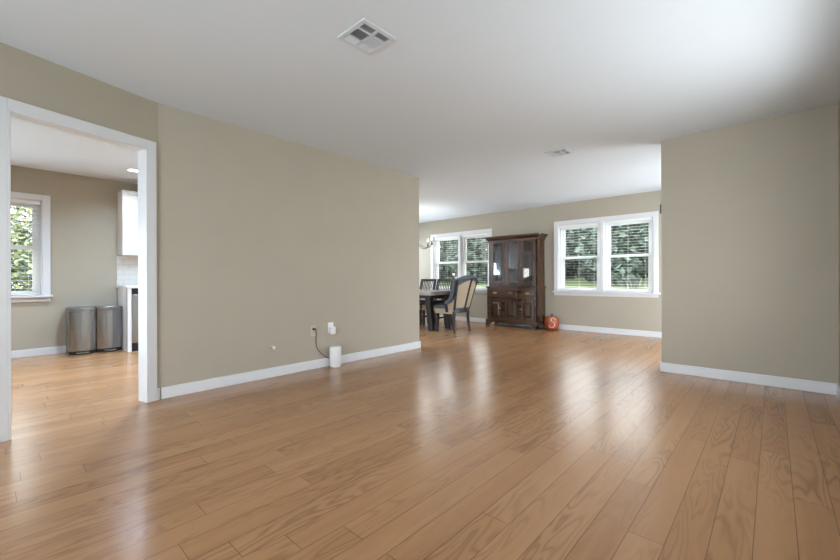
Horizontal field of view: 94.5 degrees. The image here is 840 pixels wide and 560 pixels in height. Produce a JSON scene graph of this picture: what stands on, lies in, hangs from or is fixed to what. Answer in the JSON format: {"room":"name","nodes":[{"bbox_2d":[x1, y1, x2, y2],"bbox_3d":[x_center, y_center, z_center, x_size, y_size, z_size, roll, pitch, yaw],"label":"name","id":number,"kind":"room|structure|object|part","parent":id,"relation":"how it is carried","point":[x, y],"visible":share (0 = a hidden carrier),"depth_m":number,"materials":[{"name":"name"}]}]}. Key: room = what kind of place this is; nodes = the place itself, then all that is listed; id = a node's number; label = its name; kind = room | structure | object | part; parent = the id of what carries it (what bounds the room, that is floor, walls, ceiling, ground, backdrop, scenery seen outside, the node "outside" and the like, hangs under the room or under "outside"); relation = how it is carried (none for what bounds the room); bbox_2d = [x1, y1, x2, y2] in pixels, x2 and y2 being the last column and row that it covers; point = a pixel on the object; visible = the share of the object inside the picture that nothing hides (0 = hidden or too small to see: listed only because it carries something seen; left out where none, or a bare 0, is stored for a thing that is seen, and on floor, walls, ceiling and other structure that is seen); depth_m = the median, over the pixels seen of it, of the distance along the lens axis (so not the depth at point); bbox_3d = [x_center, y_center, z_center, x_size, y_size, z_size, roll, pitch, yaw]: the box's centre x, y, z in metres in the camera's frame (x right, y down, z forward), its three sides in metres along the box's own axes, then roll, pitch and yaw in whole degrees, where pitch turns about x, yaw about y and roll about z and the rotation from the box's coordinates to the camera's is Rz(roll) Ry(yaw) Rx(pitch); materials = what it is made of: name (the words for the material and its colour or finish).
{"room":"empty living room","nodes":[
{"label":"empty living room","id":0,"kind":"room"},
{"bbox_2d":[11,165,137,350],"bbox_3d":[-3.693,-0.225,6.625,0.160,2.440,10.030,0,0,42],"label":"wall","id":1,"kind":"structure","parent":0,"point":[83,209],"depth_m":5.32,"materials":[{"name":"beige paint"}]},
{"bbox_2d":[11,192,53,302],"bbox_3d":[-5.277,-0.405,4.845,0.215,1.400,1.005,0,0,42],"label":"window","id":2,"kind":"structure","parent":1,"relation":"in","point":[41,270],"depth_m":5.11,"materials":[{"name":"white paint"}]},
{"bbox_3d":[-5.330,-0.685,4.892,0.027,0.604,0.711,0,0,42],"label":"sash","id":3,"kind":"part","parent":2,"relation":"part of","materials":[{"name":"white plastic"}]},
{"bbox_3d":[-5.305,-0.117,4.871,0.027,0.632,0.711,0,0,42],"label":"sash","id":4,"kind":"part","parent":2,"relation":"part of","materials":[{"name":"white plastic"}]},
{"bbox_2d":[11,199,39,295],"bbox_3d":[-5.264,-0.406,4.833,0.056,1.224,0.765,0,0,42],"label":"blind","id":5,"kind":"object","parent":2,"relation":"attached to","point":[28,202],"visible":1,"depth_m":5.01,"materials":[{"name":"white plastic"}]},
{"bbox_3d":[-5.262,0.197,4.833,0.052,0.020,0.761,0,0,42],"label":"rail","id":6,"kind":"part","parent":5,"relation":"part of","materials":[{"name":"white plastic"}]},
{"bbox_3d":[-5.079,-0.394,5.036,0.054,1.168,0.001,0,0,42],"label":"ladder cord","id":7,"kind":"part","parent":5,"relation":"part of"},
{"bbox_3d":[-5.320,-0.403,4.883,0.080,1.228,0.781,0,0,42],"label":"frame","id":8,"kind":"part","parent":2,"relation":"part of","materials":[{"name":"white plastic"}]},
{"bbox_3d":[-5.275,0.253,4.845,0.215,0.085,1.005,0,0,42],"label":"sill","id":9,"kind":"part","parent":2,"relation":"part of","materials":[{"name":"white paint"}]},
{"bbox_2d":[11,346,65,358],"bbox_3d":[-2.952,0.945,7.306,0.015,0.096,8.030,0,0,42],"label":"baseboard","id":10,"kind":"structure","parent":1,"relation":"attached to","point":[59,349],"depth_m":5.07,"materials":[{"name":"white paint"}]},
{"bbox_2d":[117,190,137,256],"bbox_3d":[-4.061,-0.803,5.862,0.326,0.930,0.760,0,0,42],"label":"upper cabinet","id":11,"kind":"object","parent":1,"relation":"attached to","point":[127,201],"visible":0.22,"depth_m":5.55,"materials":[{"name":"white paint"}]},
{"bbox_3d":[-4.080,-0.803,5.623,0.019,0.922,0.376,0,0,42],"label":"door","id":12,"kind":"part","parent":11,"relation":"part of","materials":[{"name":"white paint"}]},
{"bbox_2d":[117,256,137,284],"bbox_3d":[-4.168,-0.126,5.978,0.008,0.425,0.807,0,0,42],"label":"backsplash","id":13,"kind":"structure","parent":1,"relation":"attached to","point":[127,267],"depth_m":5.77,"materials":[{"name":"white tile"}]},
{"bbox_2d":[0,42,158,387],"bbox_3d":[-2.990,-0.227,1.586,0.122,2.440,3.696,0,0,25],"label":"wall","id":14,"kind":"structure","parent":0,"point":[25,77],"depth_m":2.71,"materials":[{"name":"beige paint"}]},
{"bbox_2d":[157,388,159,399],"bbox_3d":[-2.946,0.945,1.554,0.015,0.096,3.652,0,0,26],"label":"baseboard","id":15,"kind":"structure","parent":14,"relation":"attached to","point":[158,389],"depth_m":3.18,"materials":[{"name":"white paint"}]},
{"bbox_2d":[158,103,418,398],"bbox_3d":[-1.127,-0.233,4.415,0.120,2.440,3.185,0,0,42],"label":"wall","id":16,"kind":"structure","parent":0,"point":[264,239],"depth_m":3.91,"materials":[{"name":"beige paint"}]},
{"bbox_2d":[0,96,156,442],"bbox_3d":[-2.408,-0.062,2.774,0.121,2.107,0.937,0,0,26],"label":"door frame","id":17,"kind":"structure","parent":16,"relation":"attached to","point":[147,193],"depth_m":2.85,"materials":[{"name":"white paint"}]},
{"bbox_2d":[161,341,420,398],"bbox_3d":[-1.108,0.939,4.421,0.135,0.096,3.185,0,0,42],"label":"baseboard","id":18,"kind":"structure","parent":16,"relation":"attached to","point":[213,383],"depth_m":3.88,"materials":[{"name":"white paint"}]},
{"bbox_2d":[310,325,315,336],"bbox_3d":[-1.174,0.569,4.266,0.008,0.116,0.072,0,0,42],"label":"wall outlet","id":19,"kind":"object","parent":16,"relation":"attached to","point":[312,332],"visible":0.99,"depth_m":4.26,"materials":[{"name":"beige plastic"}]},
{"bbox_2d":[328,322,332,332],"bbox_3d":[-1.020,0.551,4.435,0.008,0.116,0.072,0,0,42],"label":"wall outlet","id":20,"kind":"object","parent":16,"relation":"attached to","point":[330,324],"visible":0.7,"depth_m":4.42,"materials":[{"name":"white plastic"}]},
{"bbox_2d":[329,327,335,333],"bbox_3d":[-0.996,0.583,4.415,0.053,0.084,0.060,0,0,42],"label":"plug adapter","id":21,"kind":"object","parent":20,"relation":"attached to","point":[332,330],"visible":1,"depth_m":4.39,"materials":[{"name":"white plastic"}]},
{"bbox_2d":[0,318,839,559],"bbox_3d":[-0.814,1.046,4.009,8.015,0.120,10.430,0,0,42],"label":"floor","id":22,"kind":"structure","parent":0,"point":[494,441],"depth_m":2.12,"materials":[{"name":"brown wood"}]},
{"bbox_2d":[66,306,95,355],"bbox_3d":[-4.574,0.688,5.235,0.369,0.620,0.272,0,0,42],"label":"trash can","id":23,"kind":"object","parent":22,"relation":"on","point":[80,321],"visible":1,"depth_m":5.13,"materials":[{"name":"metal"}]},
{"bbox_3d":[-4.681,0.688,5.154,0.270,0.522,0.008,0,0,42],"label":"trim","id":24,"kind":"part","parent":23,"relation":"part of","materials":[{"name":"metal"}]},
{"bbox_3d":[-4.584,0.401,5.243,0.344,0.046,0.270,0,0,42],"label":"lid","id":25,"kind":"part","parent":23,"relation":"part of","materials":[{"name":"metal"}]},
{"bbox_2d":[93,305,121,352],"bbox_3d":[-4.381,0.688,5.447,0.369,0.620,0.272,0,0,42],"label":"trash can","id":26,"kind":"object","parent":22,"relation":"on","point":[108,319],"visible":0.94,"depth_m":5.34,"materials":[{"name":"metal"}]},
{"bbox_3d":[-4.488,0.687,5.366,0.270,0.522,0.008,0,0,42],"label":"trim","id":27,"kind":"part","parent":26,"relation":"part of","materials":[{"name":"metal"}]},
{"bbox_3d":[-4.391,0.401,5.455,0.344,0.046,0.270,0,0,42],"label":"lid","id":28,"kind":"part","parent":26,"relation":"part of","materials":[{"name":"metal"}]},
{"bbox_3d":[-4.311,0.686,5.562,0.270,0.522,0.008,0,0,42],"label":"trim","id":29,"kind":"part","parent":26,"relation":"part of","materials":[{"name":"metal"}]},
{"bbox_2d":[118,288,131,351],"bbox_3d":[-4.190,0.561,5.501,0.615,0.872,0.045,0,0,42],"label":"end panel","id":30,"kind":"object","parent":22,"relation":"on","point":[124,294],"visible":0.84,"depth_m":5.32,"materials":[{"name":"white paint"}]},
{"bbox_2d":[131,288,137,350],"bbox_3d":[-3.953,0.564,5.724,0.625,0.865,0.595,0,0,42],"label":"dishwasher","id":31,"kind":"object","parent":22,"relation":"on","point":[134,291],"visible":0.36,"depth_m":5.36,"materials":[{"name":"silver metal"}]},
{"bbox_3d":[-3.767,0.167,5.554,0.030,0.067,0.589,0,0,42],"label":"control panel","id":32,"kind":"part","parent":31,"relation":"part of","materials":[{"name":"black plastic"}]},
{"bbox_3d":[-3.766,0.543,5.554,0.030,0.675,0.589,0,0,42],"label":"door","id":33,"kind":"part","parent":31,"relation":"part of","materials":[{"name":"metal"}]},
{"bbox_2d":[313,328,340,367],"bbox_3d":[-1.023,0.760,4.319,0.315,0.452,0.128,0,0,-44],"label":"router","id":34,"kind":"object","parent":22,"relation":"on","point":[335,350],"visible":1,"depth_m":4.33,"materials":[{"name":"white plastic"}]},
{"bbox_2d":[419,279,436,325],"bbox_3d":[0.025,0.490,8.555,0.450,0.993,0.567,0,0,42],"label":"dining chair","id":35,"kind":"object","parent":22,"relation":"on","point":[422,280],"visible":0.44,"depth_m":8.60,"materials":[{"name":"black wood"}]},
{"bbox_3d":[0.007,0.813,8.244,0.050,0.340,0.050,0,0,42],"label":"leg","id":36,"kind":"part","parent":35,"relation":"part of","materials":[{"name":"grey paint"}]},
{"bbox_3d":[0.313,0.490,8.566,0.038,0.992,0.146,0,0,42],"label":"post","id":37,"kind":"part","parent":35,"relation":"part of","materials":[{"name":"grey paint"}]},
{"bbox_2d":[419,289,450,330],"bbox_3d":[-0.266,0.607,8.153,2.130,0.765,0.960,0,0,42],"label":"dining table","id":38,"kind":"object","parent":22,"relation":"on","point":[428,294],"visible":0.39,"depth_m":7.37,"materials":[{"name":"black wood"}]},
{"bbox_3d":[0.189,0.662,7.402,0.186,0.652,0.090,0,0,42],"label":"leg","id":39,"kind":"part","parent":38,"relation":"part of","materials":[{"name":"black wood"}]},
{"bbox_3d":[0.344,0.447,7.598,0.060,0.070,0.420,0,0,42],"label":"cross rail","id":40,"kind":"part","parent":38,"relation":"part of","materials":[{"name":"black wood"}]},
{"bbox_3d":[0.525,0.660,7.772,0.186,0.652,0.090,0,0,42],"label":"leg","id":41,"kind":"part","parent":38,"relation":"part of","materials":[{"name":"black wood"}]},
{"bbox_2d":[422,279,453,326],"bbox_3d":[0.384,0.489,8.229,0.450,0.993,0.567,0,0,42],"label":"dining chair","id":42,"kind":"object","parent":22,"relation":"on","point":[438,280],"visible":0.48,"depth_m":8.27,"materials":[{"name":"grey paint"}]},
{"bbox_3d":[0.077,0.813,8.180,0.050,0.340,0.050,0,0,42],"label":"leg","id":43,"kind":"part","parent":42,"relation":"part of","materials":[{"name":"grey paint"}]},
{"bbox_2d":[435,275,477,333],"bbox_3d":[0.695,0.451,7.252,0.715,1.063,0.678,0,0,42],"label":"armchair","id":44,"kind":"object","parent":22,"relation":"on","point":[463,288],"visible":1,"depth_m":7.04,"materials":[{"name":"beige fabric"}]},
{"bbox_3d":[0.323,0.782,7.328,0.052,0.400,0.052,0,0,42],"label":"leg","id":45,"kind":"part","parent":44,"relation":"part of","materials":[{"name":"grey paint"}]},
{"bbox_3d":[0.585,0.781,7.616,0.052,0.400,0.052,0,0,42],"label":"leg","id":46,"kind":"part","parent":44,"relation":"part of","materials":[{"name":"grey paint"}]},
{"bbox_3d":[0.565,0.226,7.013,0.080,0.453,0.327,0,0,-34],"label":"arm","id":47,"kind":"part","parent":44,"relation":"part of","materials":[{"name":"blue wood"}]},
{"bbox_3d":[0.588,0.279,7.045,0.067,0.545,0.302,0,0,-34],"label":"panel","id":48,"kind":"part","parent":44,"relation":"part of","materials":[{"name":"beige fabric"}]},
{"bbox_3d":[0.623,0.782,7.021,0.070,0.403,0.069,0,0,42],"label":"leg","id":49,"kind":"part","parent":44,"relation":"part of","materials":[{"name":"grey paint"}]},
{"bbox_3d":[0.787,0.580,7.168,0.092,0.070,0.458,0,0,42],"label":"rail","id":50,"kind":"part","parent":44,"relation":"part of","materials":[{"name":"grey paint"}]},
{"bbox_3d":[0.771,0.271,7.006,0.260,0.500,0.158,0,0,-34],"label":"panel","id":51,"kind":"part","parent":44,"relation":"part of","materials":[{"name":"beige fabric"}]},
{"bbox_2d":[456,279,475,308],"bbox_3d":[0.840,0.255,7.119,0.281,0.589,0.620,0,0,42],"label":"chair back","id":52,"kind":"object","parent":44,"relation":"on","point":[465,288],"depth_m":7.03,"materials":[{"name":"fabric"}]},
{"bbox_3d":[0.919,0.781,7.346,0.070,0.403,0.069,0,0,42],"label":"leg","id":53,"kind":"part","parent":44,"relation":"part of","materials":[{"name":"grey paint"}]},
{"bbox_3d":[0.946,0.271,7.199,0.158,0.500,0.260,0,0,29],"label":"panel","id":54,"kind":"part","parent":44,"relation":"part of","materials":[{"name":"beige fabric"}]},
{"bbox_2d":[484,233,547,329],"bbox_3d":[1.948,0.043,7.963,1.227,1.866,0.424,0,0,42],"label":"china cabinet","id":55,"kind":"object","parent":22,"relation":"on","point":[516,288],"visible":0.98,"depth_m":7.86,"materials":[{"name":"brown wood"}]},
{"bbox_3d":[1.571,0.290,8.081,0.291,0.175,0.034,0,0,42],"label":"drawer","id":56,"kind":"part","parent":55,"relation":"part of","materials":[{"name":"brown wood"}]},
{"bbox_3d":[1.570,0.613,8.079,0.291,0.396,0.034,0,0,42],"label":"door","id":57,"kind":"part","parent":55,"relation":"part of","materials":[{"name":"brown wood"}]},
{"bbox_3d":[1.571,0.613,8.079,0.191,0.292,0.025,0,0,42],"label":"raised panel","id":58,"kind":"part","parent":55,"relation":"part of","materials":[{"name":"brown wood"}]},
{"bbox_3d":[1.635,-0.321,8.080,0.353,0.907,0.025,0,0,42],"label":"glass door","id":59,"kind":"part","parent":55,"relation":"part of","materials":[{"name":"brown wood"}]},
{"bbox_3d":[1.837,0.289,7.838,0.281,0.175,0.034,0,0,42],"label":"drawer","id":60,"kind":"part","parent":55,"relation":"part of","materials":[{"name":"brown wood"}]},
{"bbox_3d":[1.837,0.612,7.837,0.281,0.396,0.034,0,0,42],"label":"door","id":61,"kind":"part","parent":55,"relation":"part of","materials":[{"name":"brown wood"}]},
{"bbox_3d":[1.837,0.612,7.837,0.181,0.292,0.025,0,0,42],"label":"raised panel","id":62,"kind":"part","parent":55,"relation":"part of","materials":[{"name":"brown wood"}]},
{"bbox_3d":[1.841,0.506,7.844,1.113,0.658,0.020,0,0,42],"label":"frame","id":63,"kind":"part","parent":55,"relation":"part of","materials":[{"name":"brown wood"}]},
{"bbox_3d":[1.869,-0.322,7.878,1.083,0.933,0.020,0,0,42],"label":"frame","id":64,"kind":"part","parent":55,"relation":"part of","materials":[{"name":"brown wood"}]},
{"bbox_3d":[1.885,-0.322,7.853,0.308,0.907,0.025,0,0,42],"label":"glass door","id":65,"kind":"part","parent":55,"relation":"part of","materials":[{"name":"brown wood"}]},
{"bbox_2d":[494,255,532,257],"bbox_3d":[1.990,-0.462,8.011,1.043,0.016,0.262,0,0,42],"label":"shelf","id":66,"kind":"object","parent":55,"relation":"attached to","point":[495,256],"depth_m":8.10,"materials":[{"name":"brown wood"}]},
{"bbox_2d":[494,270,532,271],"bbox_3d":[1.991,-0.172,8.011,1.043,0.016,0.262,0,0,42],"label":"shelf","id":67,"kind":"object","parent":55,"relation":"attached to","point":[494,270],"depth_m":8.09,"materials":[{"name":"brown wood"}]},
{"bbox_3d":[1.963,0.505,7.978,1.113,0.658,0.382,0,0,42],"label":"panel","id":68,"kind":"part","parent":55,"relation":"part of","materials":[{"name":"brown wood"}]},
{"bbox_3d":[1.950,-0.832,7.968,1.227,0.116,0.409,0,0,42],"label":"cornice","id":69,"kind":"part","parent":55,"relation":"part of","materials":[{"name":"brown wood"}]},
{"bbox_3d":[1.976,-0.332,7.995,1.083,0.953,0.337,0,0,42],"label":"panel","id":70,"kind":"part","parent":55,"relation":"part of","materials":[{"name":"brown wood"}]},
{"bbox_3d":[2.107,0.288,7.593,0.281,0.175,0.034,0,0,42],"label":"drawer","id":71,"kind":"part","parent":55,"relation":"part of","materials":[{"name":"brown wood"}]},
{"bbox_3d":[2.124,-0.323,7.636,0.323,0.907,0.025,0,0,42],"label":"glass door","id":72,"kind":"part","parent":55,"relation":"part of","materials":[{"name":"brown wood"}]},
{"bbox_3d":[2.107,0.611,7.591,0.281,0.396,0.034,0,0,42],"label":"door","id":73,"kind":"part","parent":55,"relation":"part of","materials":[{"name":"brown wood"}]},
{"bbox_3d":[2.107,0.611,7.592,0.181,0.292,0.025,0,0,42],"label":"raised panel","id":74,"kind":"part","parent":55,"relation":"part of","materials":[{"name":"brown wood"}]},
{"bbox_2d":[544,314,558,329],"bbox_3d":[2.544,0.820,7.496,0.266,0.308,0.275,0,0,42],"label":"pumpkin","id":75,"kind":"object","parent":22,"relation":"on","point":[551,322],"visible":1,"depth_m":7.40,"materials":[{"name":"orange"}]},
{"bbox_3d":[-3.164,0.557,6.646,0.590,0.872,1.820,0,0,42],"label":"base cabinet","id":76,"kind":"object","parent":22,"relation":"on","visible":0},
{"bbox_2d":[116,285,137,287],"bbox_3d":[-3.372,0.104,6.386,0.635,0.036,2.493,0,0,42],"label":"countertop","id":77,"kind":"structure","parent":76,"relation":"on","point":[117,286],"depth_m":5.43,"materials":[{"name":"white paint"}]},
{"bbox_2d":[0,0,839,222],"bbox_3d":[-0.822,-1.529,4.009,8.015,0.150,10.430,0,0,42],"label":"ceiling","id":78,"kind":"structure","parent":0,"point":[468,99],"depth_m":2.80,"materials":[{"name":"white paint"}]},
{"bbox_2d":[126,169,137,171],"bbox_3d":[-3.801,-1.441,5.144,0.164,0.006,0.164,0,0,42],"label":"recessed light","id":79,"kind":"object","parent":78,"relation":"in","point":[130,170],"visible":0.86,"depth_m":5.14,"materials":[{"name":"white plastic"}]},
{"bbox_2d":[337,18,395,55],"bbox_3d":[-0.320,-1.447,2.335,0.255,0.018,0.255,0,0,42],"label":"ceiling vent","id":80,"kind":"object","parent":78,"relation":"in","point":[365,36],"visible":1,"depth_m":2.32,"materials":[{"name":"metal"}]},
{"bbox_2d":[419,238,432,248],"bbox_3d":[-0.143,-1.036,8.138,0.819,0.840,0.871,0,0,42],"label":"chandelier","id":81,"kind":"object","parent":78,"relation":"hanging from","point":[431,238],"visible":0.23,"depth_m":8.07,"materials":[{"name":"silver metal"}]},
{"bbox_2d":[544,147,573,157],"bbox_3d":[1.604,-1.453,4.472,0.245,0.018,0.245,0,0,42],"label":"ceiling vent","id":82,"kind":"object","parent":78,"relation":"in","point":[562,151],"visible":1,"depth_m":4.45,"materials":[{"name":"metal"}]},
{"bbox_2d":[419,190,661,331],"bbox_3d":[2.574,-0.245,7.811,7.835,2.440,0.160,0,0,42],"label":"wall","id":83,"kind":"structure","parent":0,"point":[630,313],"depth_m":7.46,"materials":[{"name":"beige paint"}]},
{"bbox_2d":[431,228,491,292],"bbox_3d":[0.974,-0.400,9.229,1.830,1.440,0.215,0,0,42],"label":"window","id":84,"kind":"structure","parent":83,"relation":"in","point":[462,255],"depth_m":9.21,"materials":[{"name":"white paint"}]},
{"bbox_3d":[0.703,-0.398,9.554,0.768,1.268,0.080,0,0,42],"label":"frame","id":85,"kind":"part","parent":84,"relation":"part of","materials":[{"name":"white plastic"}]},
{"bbox_2d":[434,236,457,288],"bbox_3d":[0.653,-0.400,9.498,0.754,1.264,0.056,0,0,42],"label":"blind","id":86,"kind":"object","parent":84,"relation":"attached to","point":[451,237],"visible":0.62,"depth_m":9.48,"materials":[{"name":"white plastic"}]},
{"bbox_3d":[0.691,-0.102,9.540,0.698,0.652,0.027,0,0,42],"label":"sash","id":87,"kind":"part","parent":84,"relation":"part of","materials":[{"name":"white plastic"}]},
{"bbox_3d":[0.711,-0.690,9.564,0.698,0.624,0.027,0,0,42],"label":"sash","id":88,"kind":"part","parent":84,"relation":"part of","materials":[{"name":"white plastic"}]},
{"bbox_3d":[0.976,0.277,9.229,1.830,0.085,0.215,0,0,42],"label":"sill","id":89,"kind":"part","parent":84,"relation":"part of","materials":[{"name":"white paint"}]},
{"bbox_2d":[461,233,488,288],"bbox_3d":[1.271,-0.402,8.935,0.754,1.264,0.056,0,0,42],"label":"blind","id":90,"kind":"object","parent":84,"relation":"attached to","point":[482,234],"visible":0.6,"depth_m":8.91,"materials":[{"name":"white plastic"}]},
{"bbox_3d":[1.323,-0.400,8.990,0.768,1.268,0.080,0,0,42],"label":"frame","id":91,"kind":"part","parent":84,"relation":"part of","materials":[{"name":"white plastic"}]},
{"bbox_3d":[1.311,-0.104,8.976,0.698,0.652,0.027,0,0,42],"label":"sash","id":92,"kind":"part","parent":84,"relation":"part of","materials":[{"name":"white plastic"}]},
{"bbox_3d":[1.331,-0.692,9.000,0.698,0.624,0.027,0,0,42],"label":"sash","id":93,"kind":"part","parent":84,"relation":"part of","materials":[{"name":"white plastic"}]},
{"bbox_2d":[425,314,661,337],"bbox_3d":[2.525,0.927,7.741,7.500,0.096,0.015,0,0,42],"label":"baseboard","id":94,"kind":"structure","parent":83,"relation":"attached to","point":[483,320],"depth_m":7.08,"materials":[{"name":"white paint"}]},
{"bbox_2d":[552,211,659,297],"bbox_3d":[3.337,-0.408,7.079,1.830,1.440,0.215,0,0,42],"label":"window","id":95,"kind":"structure","parent":83,"relation":"in","point":[603,275],"depth_m":7.04,"materials":[{"name":"white paint"}]},
{"bbox_2d":[559,222,599,290],"bbox_3d":[3.016,-0.408,7.347,0.754,1.264,0.056,0,0,42],"label":"blind","id":96,"kind":"object","parent":95,"relation":"attached to","point":[596,223],"visible":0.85,"depth_m":7.36,"materials":[{"name":"white plastic"}]},
{"bbox_3d":[2.815,-0.395,7.530,0.001,1.208,0.054,0,0,42],"label":"ladder cord","id":97,"kind":"part","parent":96,"relation":"part of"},
{"bbox_3d":[3.018,0.214,7.347,0.750,0.020,0.052,0,0,42],"label":"rail","id":98,"kind":"part","parent":96,"relation":"part of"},
{"bbox_3d":[3.066,-0.406,7.403,0.768,1.268,0.080,0,0,42],"label":"frame","id":99,"kind":"part","parent":95,"relation":"part of","materials":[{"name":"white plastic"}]},
{"bbox_3d":[3.054,-0.110,7.390,0.698,0.652,0.027,0,0,42],"label":"sash","id":100,"kind":"part","parent":95,"relation":"part of","materials":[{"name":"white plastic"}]},
{"bbox_3d":[3.074,-0.698,7.413,0.698,0.624,0.027,0,0,42],"label":"sash","id":101,"kind":"part","parent":95,"relation":"part of","materials":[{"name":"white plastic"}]},
{"bbox_3d":[3.339,0.269,7.079,1.830,0.085,0.215,0,0,42],"label":"sill","id":102,"kind":"part","parent":95,"relation":"part of","materials":[{"name":"white paint"}]},
{"bbox_2d":[604,217,652,291],"bbox_3d":[3.634,-0.410,6.785,0.754,1.264,0.056,0,0,42],"label":"blind","id":103,"kind":"object","parent":95,"relation":"attached to","point":[648,218],"visible":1,"depth_m":6.76,"materials":[{"name":"white plastic"}]},
{"bbox_3d":[3.635,-0.398,6.785,0.001,1.208,0.054,0,0,42],"label":"ladder cord","id":104,"kind":"part","parent":103,"relation":"part of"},
{"bbox_3d":[3.636,0.212,6.785,0.750,0.020,0.052,0,0,42],"label":"rail","id":105,"kind":"part","parent":103,"relation":"part of","materials":[{"name":"white plastic"}]},
{"bbox_3d":[3.674,-0.112,6.826,0.698,0.652,0.027,0,0,42],"label":"sash","id":106,"kind":"part","parent":95,"relation":"part of","materials":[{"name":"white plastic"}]},
{"bbox_3d":[3.686,-0.408,6.839,0.768,1.268,0.080,0,0,42],"label":"frame","id":107,"kind":"part","parent":95,"relation":"part of","materials":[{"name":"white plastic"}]},
{"bbox_3d":[3.694,-0.700,6.849,0.698,0.624,0.027,0,0,42],"label":"sash","id":108,"kind":"part","parent":95,"relation":"part of","materials":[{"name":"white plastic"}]},
{"bbox_2d":[661,104,838,383],"bbox_3d":[3.091,-0.247,3.710,1.329,2.440,0.130,0,0,42],"label":"wall","id":109,"kind":"structure","parent":0,"point":[749,211],"depth_m":3.61,"materials":[{"name":"beige paint"}]},
{"bbox_2d":[660,361,836,394],"bbox_3d":[3.066,0.925,3.726,1.294,0.096,0.145,0,0,42],"label":"baseboard","id":110,"kind":"structure","parent":109,"relation":"attached to","point":[767,380],"depth_m":3.60,"materials":[{"name":"white paint"}]},
{"bbox_2d":[838,99,839,384],"bbox_3d":[1.983,-0.244,1.460,0.160,2.440,10.030,0,0,42],"label":"wall","id":111,"kind":"structure","parent":0,"point":[839,99],"depth_m":3.21,"materials":[{"name":"beige paint"}]},
{"bbox_2d":[836,384,839,399],"bbox_3d":[1.172,0.931,0.694,0.015,0.096,7.800,0,0,42],"label":"baseboard","id":112,"kind":"structure","parent":111,"relation":"attached to","point":[837,385],"depth_m":3.17,"materials":[{"name":"white paint"}]},
{"label":"outside","id":113,"kind":"structure","parent":0,"visible":0},
{"bbox_2d":[439,275,647,288],"bbox_3d":[-0.498,0.360,10.595,65.000,1.950,75.000,0,0,42],"label":"lawn","id":114,"kind":"structure","parent":113,"point":[584,284],"depth_m":18.80,"materials":[{"name":"green plant"}]},
{"bbox_2d":[11,206,31,290],"bbox_3d":[-8.504,-0.335,9.318,2.684,3.701,2.644,0,0,42],"label":"tree","id":115,"kind":"object","parent":114,"relation":"on","point":[19,264],"visible":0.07,"depth_m":8.56,"materials":[{"name":"green plant"}]},
{"bbox_2d":[11,206,31,290],"bbox_3d":[-11.542,-0.600,10.436,2.581,4.152,2.447,0,0,-27],"label":"tree","id":116,"kind":"object","parent":114,"relation":"on","point":[13,208],"visible":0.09,"depth_m":10.58,"materials":[{"name":"green plant"}]},
{"bbox_2d":[439,240,451,278],"bbox_3d":[0.425,-1.326,23.887,3.367,3.444,3.333,0,0,3],"label":"tree","id":117,"kind":"object","parent":114,"relation":"on","point":[444,273],"visible":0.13,"depth_m":23.04,"materials":[{"name":"green plant"}]},
{"bbox_2d":[446,240,456,278],"bbox_3d":[1.719,-1.698,27.455,3.578,3.920,3.736,0,0,42],"label":"tree","id":118,"kind":"object","parent":114,"relation":"on","point":[451,274],"visible":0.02,"depth_m":26.94,"materials":[{"name":"green plant"}]},
{"bbox_2d":[444,237,487,283],"bbox_3d":[3.139,-1.349,21.376,3.342,3.455,3.299,0,0,42],"label":"tree","id":119,"kind":"object","parent":114,"relation":"on","point":[482,276],"visible":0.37,"depth_m":20.58,"materials":[{"name":"green plant"}]},
{"bbox_2d":[565,240,571,267],"bbox_3d":[5.691,-1.196,18.889,3.385,3.311,3.552,0,0,42],"label":"tree","id":120,"kind":"object","parent":114,"relation":"on","point":[567,254],"visible":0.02,"depth_m":17.92,"materials":[{"name":"green plant"}]},
{"bbox_2d":[565,230,576,272],"bbox_3d":[7.268,-1.787,22.403,3.520,4.077,3.464,0,0,-15],"label":"tree","id":121,"kind":"object","parent":114,"relation":"on","point":[571,245],"visible":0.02,"depth_m":21.54,"materials":[{"name":"green plant"}]},
{"bbox_2d":[565,229,587,278],"bbox_3d":[9.722,-2.241,25.387,3.904,4.711,3.690,0,0,42],"label":"tree","id":122,"kind":"object","parent":114,"relation":"on","point":[571,273],"visible":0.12,"depth_m":24.77,"materials":[{"name":"green plant"}]},
{"bbox_2d":[574,223,648,285],"bbox_3d":[8.362,-1.194,16.578,3.364,3.521,3.485,0,0,42],"label":"tree","id":123,"kind":"object","parent":114,"relation":"on","point":[636,270],"visible":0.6,"depth_m":15.57,"materials":[{"name":"green plant"}]},
{"bbox_2d":[580,261,644,281],"bbox_3d":[10.104,-1.594,19.881,3.644,3.754,3.555,0,0,42],"label":"tree","id":124,"kind":"object","parent":114,"relation":"on","point":[583,272],"visible":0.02,"depth_m":20.45,"materials":[{"name":"green plant"}]},
{"bbox_2d":[611,278,646,288],"bbox_3d":[4.898,0.611,8.912,2.023,1.311,2.057,0,0,42],"label":"ornamental grass","id":125,"kind":"object","parent":114,"relation":"on","point":[629,282],"depth_m":8.74,"materials":[{"name":"plant"}]}
]}

